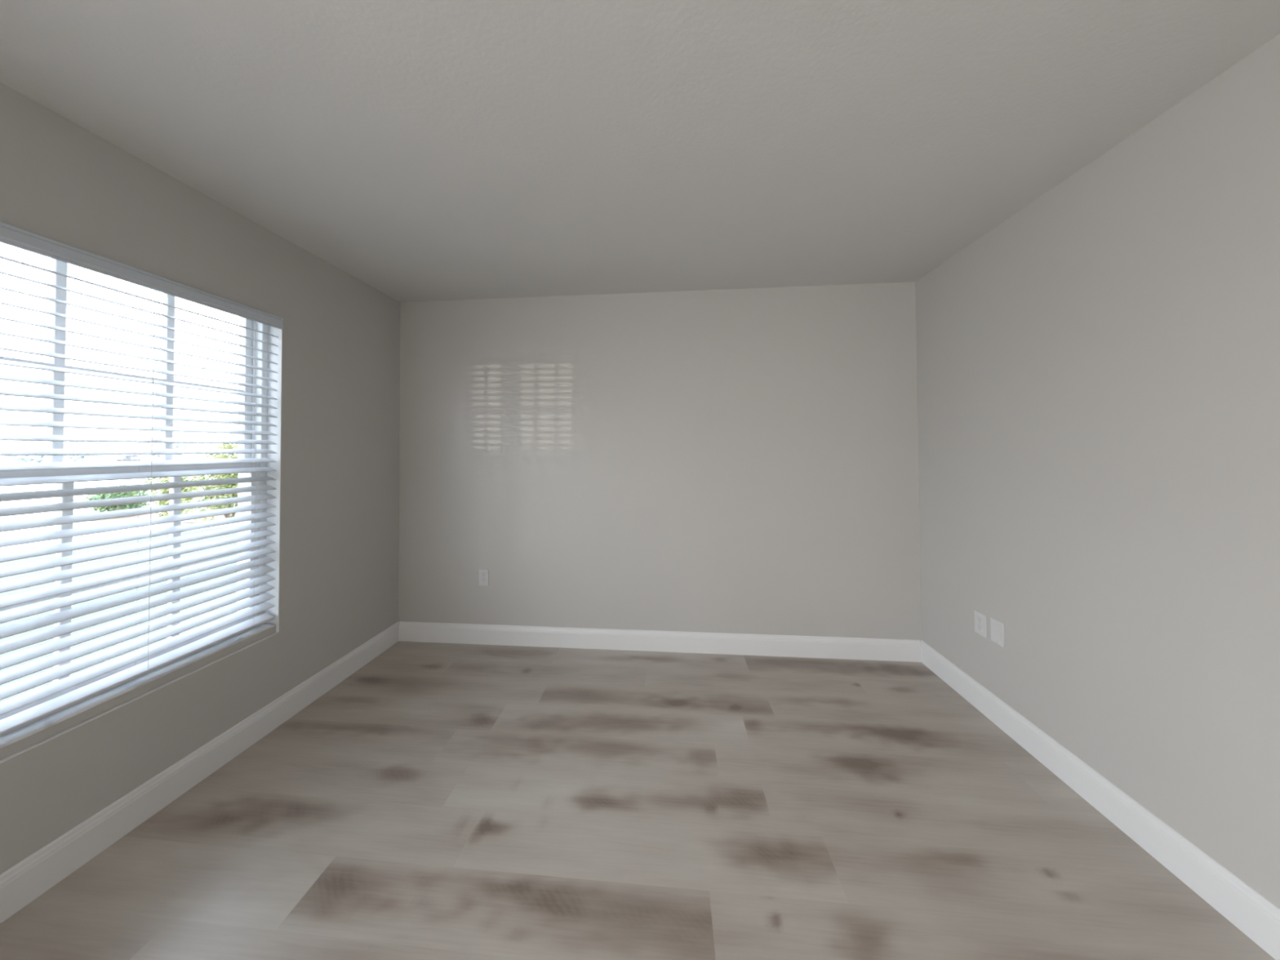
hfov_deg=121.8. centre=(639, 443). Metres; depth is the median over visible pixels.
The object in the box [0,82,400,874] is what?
wall
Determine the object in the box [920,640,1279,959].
baseboard
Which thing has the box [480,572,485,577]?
receptacle
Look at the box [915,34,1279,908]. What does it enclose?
wall
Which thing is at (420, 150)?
ceiling
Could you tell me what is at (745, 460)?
wall
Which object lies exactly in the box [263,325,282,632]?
trim
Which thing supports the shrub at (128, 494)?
on the planting bed
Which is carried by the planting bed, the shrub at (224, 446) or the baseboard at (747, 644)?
the shrub at (224, 446)
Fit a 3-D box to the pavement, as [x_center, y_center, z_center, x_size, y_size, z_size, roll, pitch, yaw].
[-48.049,2.316,26.302,220.000,0.300,220.000,0,-1,5]
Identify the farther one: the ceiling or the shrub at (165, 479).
the shrub at (165, 479)
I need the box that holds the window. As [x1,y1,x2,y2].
[0,257,268,737]
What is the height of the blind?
1.498 m
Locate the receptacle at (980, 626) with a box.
[977,623,982,631]
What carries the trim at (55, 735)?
attached to the wall at (61, 181)
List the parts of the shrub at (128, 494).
stem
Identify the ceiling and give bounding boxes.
[0,0,1279,302]
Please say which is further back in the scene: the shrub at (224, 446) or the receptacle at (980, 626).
the shrub at (224, 446)
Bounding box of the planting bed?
[95,513,237,522]
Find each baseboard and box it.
[0,621,399,924]
[398,621,921,662]
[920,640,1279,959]
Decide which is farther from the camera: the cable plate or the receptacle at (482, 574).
the receptacle at (482, 574)
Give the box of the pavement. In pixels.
[0,455,237,552]
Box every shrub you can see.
[84,483,152,518]
[142,475,206,517]
[181,434,238,522]
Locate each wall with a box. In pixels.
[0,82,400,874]
[398,281,921,641]
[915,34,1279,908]
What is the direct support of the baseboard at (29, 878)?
attached to the wall at (61, 181)
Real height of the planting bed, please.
0.001 m
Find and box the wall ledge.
[0,625,275,759]
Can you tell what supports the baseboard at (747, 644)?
attached to the wall at (745, 460)
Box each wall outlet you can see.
[479,568,488,585]
[974,609,986,638]
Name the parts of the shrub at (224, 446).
stem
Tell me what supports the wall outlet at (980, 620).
attached to the wall at (1098, 370)
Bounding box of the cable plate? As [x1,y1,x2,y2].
[990,617,1004,647]
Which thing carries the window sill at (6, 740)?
attached to the wall at (61, 181)
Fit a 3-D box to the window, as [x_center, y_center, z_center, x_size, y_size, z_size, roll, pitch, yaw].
[-1.973,0.091,1.341,0.124,1.593,0.912,0,-1,5]
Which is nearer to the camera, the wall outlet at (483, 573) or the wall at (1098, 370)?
the wall at (1098, 370)
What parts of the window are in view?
sash, sash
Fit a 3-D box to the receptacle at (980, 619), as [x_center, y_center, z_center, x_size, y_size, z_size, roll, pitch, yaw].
[1.757,0.910,1.841,0.004,0.028,0.034,0,-1,5]
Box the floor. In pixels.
[0,640,1275,959]
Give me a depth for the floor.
1.24 m
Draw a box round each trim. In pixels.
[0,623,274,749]
[0,631,277,763]
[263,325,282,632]
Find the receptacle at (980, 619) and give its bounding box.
[977,616,982,624]
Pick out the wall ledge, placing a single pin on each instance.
(23, 744)
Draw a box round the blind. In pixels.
[0,221,282,736]

